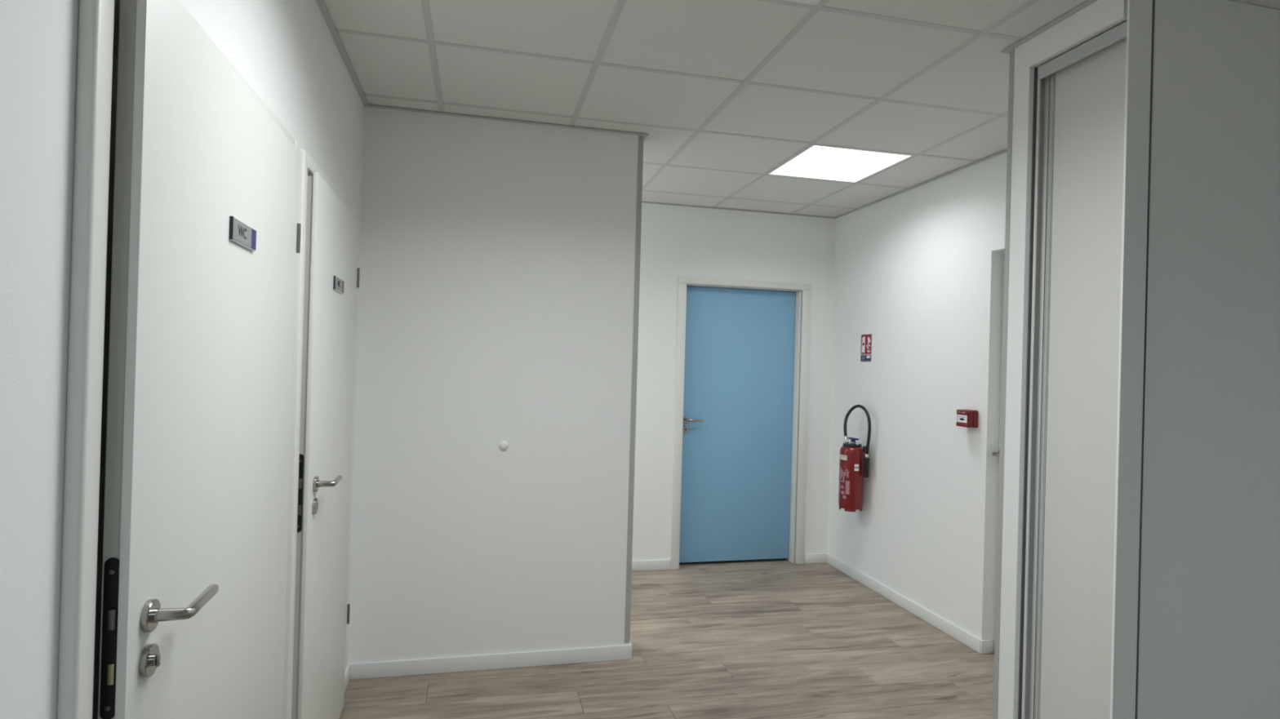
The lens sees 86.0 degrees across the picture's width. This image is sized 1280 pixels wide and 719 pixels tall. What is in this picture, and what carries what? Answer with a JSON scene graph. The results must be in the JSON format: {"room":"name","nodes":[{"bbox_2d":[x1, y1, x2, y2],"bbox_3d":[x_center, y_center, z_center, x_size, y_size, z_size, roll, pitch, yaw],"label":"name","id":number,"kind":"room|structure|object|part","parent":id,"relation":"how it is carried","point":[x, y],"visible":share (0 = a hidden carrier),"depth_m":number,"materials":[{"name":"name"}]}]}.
{"room":"office corridor","nodes":[
{"label":"office corridor","id":0,"kind":"room"},
{"bbox_2d":[0,0,364,718],"bbox_3d":[-0.688,0.149,0.122,0.200,2.584,6.050,2,0,-13],"label":"wall","id":1,"kind":"structure","parent":0,"point":[286,51],"depth_m":0.88,"materials":[{"name":"paint"}]},
{"bbox_2d":[57,0,301,718],"bbox_3d":[-0.909,0.412,1.425,0.259,2.056,1.053,2,0,-13],"label":"door","id":2,"kind":"structure","parent":1,"relation":"in","point":[197,484],"depth_m":1.13,"materials":[{"name":"white paint"}]},
{"bbox_3d":[-0.772,0.414,0.940,0.025,2.056,0.046,2,0,-13],"label":"casing","id":3,"kind":"part","parent":2,"relation":"part of","materials":[{"name":"white paint"}]},
{"bbox_3d":[-0.767,0.404,0.994,0.020,0.235,0.002,2,0,-14],"label":"lock plate","id":4,"kind":"part","parent":2,"relation":"part of","materials":[{"name":"black metal"}]},
{"bbox_3d":[-0.732,0.393,1.112,0.055,0.021,0.132,2,0,-14],"label":"handle","id":5,"kind":"part","parent":2,"relation":"part of","materials":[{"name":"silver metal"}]},
{"bbox_3d":[-0.859,-0.593,1.435,0.025,0.045,0.961,2,0,-13],"label":"casing","id":6,"kind":"part","parent":2,"relation":"part of","materials":[{"name":"white paint"}]},
{"bbox_2d":[229,216,256,251],"bbox_3d":[-0.832,-0.262,1.440,0.007,0.047,0.159,2,0,-15],"label":"door sign","id":7,"kind":"object","parent":2,"relation":"attached to","point":[240,233],"visible":1,"depth_m":1.42,"materials":[{"name":"white plastic"}]},
{"bbox_3d":[-0.826,-0.263,1.425,0.001,0.042,0.120,2,0,-14],"label":"sign plate","id":8,"kind":"part","parent":7,"relation":"part of","materials":[{"name":"silver metal"}]},
{"bbox_3d":[-1.001,0.412,1.921,0.025,2.056,0.045,2,0,-13],"label":"casing","id":9,"kind":"part","parent":2,"relation":"part of","materials":[{"name":"white paint"}]},
{"bbox_2d":[282,148,359,718],"bbox_3d":[-1.149,0.410,2.436,0.251,2.056,0.915,2,0,-13],"label":"door","id":10,"kind":"structure","parent":1,"relation":"in","point":[317,612],"depth_m":2.21,"materials":[{"name":"white paint"}]},
{"bbox_3d":[-1.024,0.411,2.019,0.025,2.056,0.046,2,0,-13],"label":"casing","id":11,"kind":"part","parent":10,"relation":"part of","materials":[{"name":"white paint"}]},
{"bbox_3d":[-1.025,0.402,2.064,0.020,0.235,0.002,2,0,-14],"label":"lock plate","id":12,"kind":"part","parent":10,"relation":"part of","materials":[{"name":"black metal"}]},
{"bbox_3d":[-0.995,0.390,2.208,0.055,0.021,0.132,2,0,-14],"label":"handle","id":13,"kind":"part","parent":10,"relation":"part of","materials":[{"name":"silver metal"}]},
{"bbox_3d":[-1.095,-0.595,2.447,0.025,0.045,0.823,2,0,-13],"label":"casing","id":14,"kind":"part","parent":10,"relation":"part of","materials":[{"name":"white paint"}]},
{"bbox_2d":[333,275,344,293],"bbox_3d":[-1.069,-0.264,2.437,0.007,0.047,0.170,2,0,-14],"label":"door sign","id":15,"kind":"object","parent":10,"relation":"attached to","point":[338,284],"visible":1,"depth_m":2.41,"materials":[{"name":"white"}]},
{"bbox_3d":[-1.063,-0.265,2.421,0.002,0.042,0.132,2,0,-14],"label":"sign plate","id":16,"kind":"part","parent":15,"relation":"part of","materials":[{"name":"grey plastic"}]},
{"bbox_2d":[315,0,368,106],"bbox_3d":[-0.562,-1.137,0.226,0.022,0.004,5.900,2,0,-13],"label":"trim","id":17,"kind":"structure","parent":1,"relation":"attached to","point":[321,4],"depth_m":2.52,"materials":[{"name":"grey metal"}]},
{"bbox_2d":[344,665,350,691],"bbox_3d":[-1.285,1.402,2.983,0.012,0.070,0.183,2,0,-13],"label":"baseboard","id":18,"kind":"structure","parent":1,"relation":"attached to","point":[348,668],"depth_m":3.02,"materials":[{"name":"white wood"}]},
{"bbox_2d":[347,106,643,664],"bbox_3d":[-1.404,0.142,3.143,2.807,2.584,0.160,2,0,-13],"label":"wall","id":19,"kind":"structure","parent":0,"point":[497,264],"depth_m":3.23,"materials":[{"name":"paint"}]},
{"bbox_2d":[347,644,631,679],"bbox_3d":[-0.676,1.420,3.228,1.305,0.070,0.012,2,0,-13],"label":"baseboard","id":20,"kind":"structure","parent":19,"relation":"attached to","point":[585,655],"depth_m":3.21,"materials":[{"name":"white wood"}]},
{"bbox_2d":[499,440,508,449],"bbox_3d":[-0.641,0.404,3.230,0.041,0.041,0.020,2,0,-13],"label":"bumper cover","id":21,"kind":"object","parent":19,"relation":"attached to","point":[504,445],"visible":1,"depth_m":3.22,"materials":[{"name":"white plastic"}]},
{"bbox_2d":[368,104,648,136],"bbox_3d":[-0.590,-1.125,3.237,1.295,0.004,0.022,2,0,-13],"label":"trim","id":22,"kind":"structure","parent":19,"relation":"attached to","point":[370,105],"depth_m":3.22,"materials":[{"name":"grey metal"}]},
{"bbox_2d":[624,135,644,643],"bbox_3d":[-0.032,0.145,3.391,0.027,2.500,0.022,2,0,-13],"label":"trim","id":23,"kind":"structure","parent":19,"relation":"attached to","point":[640,153],"depth_m":3.38,"materials":[{"name":"grey"}]},
{"bbox_2d":[339,558,994,718],"bbox_3d":[0.104,1.528,1.125,5.100,0.120,7.737,2,0,-13],"label":"floor","id":24,"kind":"structure","parent":0,"point":[780,638],"depth_m":3.29,"materials":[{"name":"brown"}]},
{"bbox_2d":[631,203,835,560],"bbox_3d":[-0.668,0.170,4.760,4.677,2.584,0.200,2,0,-13],"label":"wall","id":25,"kind":"structure","parent":0,"point":[677,241],"depth_m":4.91,"materials":[{"name":"paint"}]},
{"bbox_2d":[631,559,670,571],"bbox_3d":[-1.365,1.407,4.491,3.243,0.070,0.012,2,0,-13],"label":"baseboard","id":26,"kind":"structure","parent":25,"relation":"attached to","point":[648,565],"depth_m":4.82,"materials":[{"name":"white wood"}]},
{"bbox_2d":[641,201,836,218],"bbox_3d":[-0.704,-1.122,4.635,4.477,0.004,0.022,2,0,-13],"label":"trim","id":27,"kind":"structure","parent":25,"relation":"attached to","point":[642,202],"depth_m":4.96,"materials":[{"name":"grey metal"}]},
{"bbox_2d":[670,276,811,569],"bbox_3d":[0.728,0.464,5.056,1.031,2.074,0.162,2,0,-13],"label":"door","id":28,"kind":"structure","parent":25,"relation":"in","point":[743,347],"depth_m":5.06,"materials":[{"name":"blue paint"}]},
{"bbox_3d":[0.273,0.473,4.872,0.062,2.030,0.012,2,0,-13],"label":"casing","id":29,"kind":"part","parent":28,"relation":"part of","materials":[{"name":"white paint"}]},
{"bbox_3d":[0.393,0.437,4.940,0.131,0.020,0.058,2,0,-13],"label":"handle","id":30,"kind":"part","parent":28,"relation":"part of","materials":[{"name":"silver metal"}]},
{"bbox_3d":[0.773,-0.551,4.987,1.031,0.044,0.012,2,0,-13],"label":"casing","id":31,"kind":"part","parent":28,"relation":"part of","materials":[{"name":"white paint"}]},
{"bbox_3d":[1.212,0.500,5.092,0.070,2.030,0.012,2,0,-13],"label":"casing","id":32,"kind":"part","parent":28,"relation":"part of","materials":[{"name":"white paint"}]},
{"bbox_2d":[804,553,826,564],"bbox_3d":[1.307,1.483,5.116,0.173,0.070,0.012,2,0,-13],"label":"baseboard","id":33,"kind":"structure","parent":25,"relation":"attached to","point":[811,557],"depth_m":5.11,"materials":[{"name":"white wood"}]},
{"bbox_2d":[323,0,1279,217],"bbox_3d":[-0.036,-1.197,1.084,5.543,0.151,7.786,2,0,-13],"label":"ceiling","id":34,"kind":"structure","parent":0,"point":[725,93],"depth_m":2.67,"materials":[{"name":"grey"}]},
{"bbox_3d":[-1.040,-1.158,2.390,0.575,0.028,0.024,2,0,-13],"label":"cross rail","id":35,"kind":"part","parent":34,"relation":"part of","materials":[{"name":"grey metal"}]},
{"bbox_3d":[-1.176,-1.159,2.974,0.575,0.028,0.024,2,0,-13],"label":"cross rail","id":36,"kind":"part","parent":34,"relation":"part of","materials":[{"name":"grey metal"}]},
{"bbox_3d":[-0.417,-1.147,1.046,0.024,0.031,7.500,2,0,-13],"label":"rail","id":37,"kind":"part","parent":34,"relation":"part of","materials":[{"name":"grey metal"}]},
{"bbox_3d":[-0.592,-1.143,3.111,0.575,0.028,0.024,2,0,-13],"label":"cross rail","id":38,"kind":"part","parent":34,"relation":"part of","materials":[{"name":"grey metal"}]},
{"bbox_3d":[-0.456,-1.141,2.526,0.575,0.028,0.024,2,0,-13],"label":"cross rail","id":39,"kind":"part","parent":34,"relation":"part of","materials":[{"name":"grey metal"}]},
{"bbox_3d":[-0.359,-1.135,3.429,0.024,0.031,2.887,2,0,-13],"label":"rail","id":40,"kind":"part","parent":34,"relation":"part of","materials":[{"name":"grey metal"}]},
{"bbox_3d":[-0.008,-1.126,3.247,0.575,0.028,0.024,2,0,-13],"label":"cross rail","id":41,"kind":"part","parent":34,"relation":"part of","materials":[{"name":"grey metal"}]},
{"bbox_3d":[-0.145,-1.127,3.832,0.575,0.028,0.024,2,0,-13],"label":"cross rail","id":42,"kind":"part","parent":34,"relation":"part of","materials":[{"name":"grey metal"}]},
{"bbox_3d":[0.128,-1.125,2.663,0.575,0.028,0.024,2,0,-13],"label":"cross rail","id":43,"kind":"part","parent":34,"relation":"part of","materials":[{"name":"grey metal"}]},
{"bbox_3d":[0.302,-1.112,4.552,0.575,0.028,0.024,2,0,-13],"label":"cross rail","id":44,"kind":"part","parent":34,"relation":"part of","materials":[{"name":"grey metal"}]},
{"bbox_3d":[0.439,-1.111,3.968,0.575,0.028,0.024,2,0,-13],"label":"cross rail","id":45,"kind":"part","parent":34,"relation":"part of","materials":[{"name":"grey metal"}]},
{"bbox_3d":[0.750,-1.114,1.319,0.024,0.031,7.500,2,0,-13],"label":"rail","id":46,"kind":"part","parent":34,"relation":"part of","materials":[{"name":"grey metal"}]},
{"bbox_3d":[0.576,-1.109,3.384,0.575,0.028,0.024,2,0,-13],"label":"cross rail","id":47,"kind":"part","parent":34,"relation":"part of","materials":[{"name":"grey metal"}]},
{"bbox_3d":[0.886,-1.095,4.689,0.575,0.028,0.024,2,0,-13],"label":"cross rail","id":48,"kind":"part","parent":34,"relation":"part of","materials":[{"name":"grey metal"}]},
{"bbox_3d":[0.265,-1.123,2.079,0.575,0.028,0.024,2,0,-13],"label":"cross rail","id":49,"kind":"part","parent":34,"relation":"part of","materials":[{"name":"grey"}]},
{"bbox_2d":[784,0,821,5],"bbox_3d":[0.041,-1.125,1.718,1.175,0.017,0.575,2,0,-13],"label":"recessed light","id":50,"kind":"object","parent":34,"relation":"in","point":[815,2],"visible":1,"depth_m":2.11,"materials":[{"name":"white plastic"}]},
{"bbox_3d":[1.023,-1.094,4.105,0.575,0.028,0.024,2,0,-13],"label":"cross rail","id":51,"kind":"part","parent":34,"relation":"part of","materials":[{"name":"grey metal"}]},
{"bbox_3d":[0.712,-1.108,2.800,0.575,0.028,0.024,2,0,-13],"label":"cross rail","id":52,"kind":"part","parent":34,"relation":"part of","materials":[{"name":"grey metal"}]},
{"bbox_3d":[1.470,-1.078,4.826,0.575,0.028,0.024,2,0,-13],"label":"cross rail","id":53,"kind":"part","parent":34,"relation":"part of","materials":[{"name":"grey metal"}]},
{"bbox_2d":[767,144,913,182],"bbox_3d":[1.091,-1.087,3.813,0.575,0.017,0.575,2,0,-13],"label":"recessed light","id":54,"kind":"object","parent":34,"relation":"in","point":[816,162],"visible":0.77,"depth_m":3.78,"materials":[{"name":"white plastic"}]},
{"bbox_3d":[1.160,-1.093,3.521,0.575,0.028,0.024,2,0,-13],"label":"cross rail","id":55,"kind":"part","parent":34,"relation":"part of","materials":[{"name":"grey metal"}]},
{"bbox_3d":[1.335,-1.097,1.456,0.024,0.031,7.500,2,0,-13],"label":"rail","id":56,"kind":"part","parent":34,"relation":"part of","materials":[{"name":"grey metal"}]},
{"bbox_3d":[1.607,-1.077,4.241,0.575,0.028,0.024,2,0,-13],"label":"cross rail","id":57,"kind":"part","parent":34,"relation":"part of","materials":[{"name":"grey metal"}]},
{"bbox_3d":[0.849,-1.107,2.216,0.575,0.028,0.024,2,0,-13],"label":"cross rail","id":58,"kind":"part","parent":34,"relation":"part of","materials":[{"name":"grey metal"}]},
{"bbox_3d":[1.296,-1.091,2.936,0.575,0.028,0.024,2,0,-13],"label":"cross rail","id":59,"kind":"part","parent":34,"relation":"part of","materials":[{"name":"grey metal"}]},
{"bbox_3d":[1.744,-1.076,3.657,0.575,0.028,0.024,2,0,-13],"label":"cross rail","id":60,"kind":"part","parent":34,"relation":"part of","materials":[{"name":"grey metal"}]},
{"bbox_3d":[1.433,-1.090,2.352,0.575,0.028,0.024,2,0,-13],"label":"cross rail","id":61,"kind":"part","parent":34,"relation":"part of","materials":[{"name":"grey metal"}]},
{"bbox_3d":[1.919,-1.080,1.593,0.024,0.031,7.500,2,0,-13],"label":"rail","id":62,"kind":"part","parent":34,"relation":"part of","materials":[{"name":"grey metal"}]},
{"bbox_2d":[826,151,1007,639],"bbox_3d":[1.836,0.235,3.881,0.200,2.584,2.652,2,0,-13],"label":"wall","id":63,"kind":"structure","parent":0,"point":[917,270],"depth_m":4.06,"materials":[{"name":"paint"}]},
{"bbox_2d":[838,404,871,511],"bbox_3d":[1.448,0.659,4.628,0.194,0.711,0.170,2,0,16],"label":"fire extinguisher","id":64,"kind":"object","parent":63,"relation":"attached to","point":[854,460],"visible":1,"depth_m":4.57,"materials":[{"name":"red metal"}]},
{"bbox_3d":[1.435,0.541,4.618,0.032,0.027,0.092,2,0,-13],"label":"lever","id":65,"kind":"part","parent":64,"relation":"part of","materials":[{"name":"black"}]},
{"bbox_2d":[860,333,872,361],"bbox_3d":[1.549,-0.080,4.696,0.004,0.190,0.135,2,0,-13],"label":"fire sign","id":66,"kind":"object","parent":63,"relation":"attached to","point":[866,339],"visible":1,"depth_m":4.69,"materials":[{"name":"red"}]},
{"bbox_2d":[826,553,981,653],"bbox_3d":[1.581,1.487,4.351,0.012,0.070,1.628,2,0,-13],"label":"baseboard","id":67,"kind":"structure","parent":63,"relation":"attached to","point":[955,632],"depth_m":4.13,"materials":[{"name":"white wood"}]},
{"bbox_2d":[835,149,1007,217],"bbox_3d":[1.763,-1.057,3.862,0.022,0.004,2.608,2,0,-13],"label":"trim","id":68,"kind":"structure","parent":63,"relation":"attached to","point":[1006,150],"depth_m":4.05,"materials":[{"name":"grey metal"}]},
{"bbox_2d":[955,408,977,427],"bbox_3d":[1.747,0.315,3.665,0.067,0.092,0.092,2,0,-13],"label":"fire alarm","id":69,"kind":"object","parent":63,"relation":"attached to","point":[966,418],"visible":1,"depth_m":3.62,"materials":[{"name":"red plastic"}]},
{"bbox_3d":[1.719,0.316,3.658,0.002,0.040,0.072,2,0,-13],"label":"press plate","id":70,"kind":"part","parent":69,"relation":"part of","materials":[{"name":"white plastic"}]},
{"bbox_2d":[980,639,993,653],"bbox_3d":[1.799,1.490,3.560,0.072,0.070,0.010,2,0,-13],"label":"baseboard","id":71,"kind":"structure","parent":63,"relation":"attached to","point":[986,646],"depth_m":3.55,"materials":[{"name":"white wood"}]},
{"bbox_2d":[991,251,1004,653],"bbox_3d":[1.962,0.483,3.138,0.121,2.088,0.905,2,0,-13],"label":"door","id":72,"kind":"structure","parent":63,"relation":"in","point":[995,454],"depth_m":3.57,"materials":[{"name":"white paint"}]},
{"bbox_3d":[1.850,0.486,3.480,0.058,0.020,0.131,2,0,-13],"label":"handle","id":73,"kind":"part","parent":72,"relation":"part of","materials":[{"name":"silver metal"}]},
{"bbox_2d":[997,0,1279,718],"bbox_3d":[1.831,0.228,2.290,1.080,2.584,0.445,2,0,-13],"label":"door frame","id":74,"kind":"structure","parent":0,"point":[1209,626],"depth_m":2.04,"materials":[{"name":"paint"}]},
{"bbox_2d":[992,48,1014,718],"bbox_3d":[1.265,0.215,2.378,0.022,2.576,0.021,2,0,-13],"label":"trim","id":75,"kind":"structure","parent":74,"relation":"attached to","point":[1011,52],"depth_m":2.37,"materials":[{"name":"grey"}]},
{"bbox_2d":[1000,0,1097,53],"bbox_3d":[1.330,-1.076,2.170,0.022,0.004,0.489,2,0,-13],"label":"trim","id":76,"kind":"structure","parent":74,"relation":"attached to","point":[1088,2],"depth_m":2.21,"materials":[{"name":"grey metal"}]},
{"bbox_2d":[1017,20,1127,718],"bbox_3d":[1.365,0.263,2.143,0.076,2.487,0.342,2,0,-13],"label":"door","id":77,"kind":"structure","parent":74,"relation":"in","point":[1085,117],"depth_m":2.16,"materials":[{"name":"white wood"}]},
{"bbox_3d":[1.405,-0.973,2.139,0.068,0.016,0.322,2,0,-13],"label":"track rail","id":78,"kind":"part","parent":77,"relation":"part of","materials":[{"name":"grey metal"}]},
{"bbox_2d":[1110,0,1154,718],"bbox_3d":[1.396,0.215,1.957,0.082,2.584,0.008,2,0,-13],"label":"trim","id":79,"kind":"structure","parent":74,"relation":"attached to","point":[1140,12],"depth_m":1.95,"materials":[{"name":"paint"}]}
]}

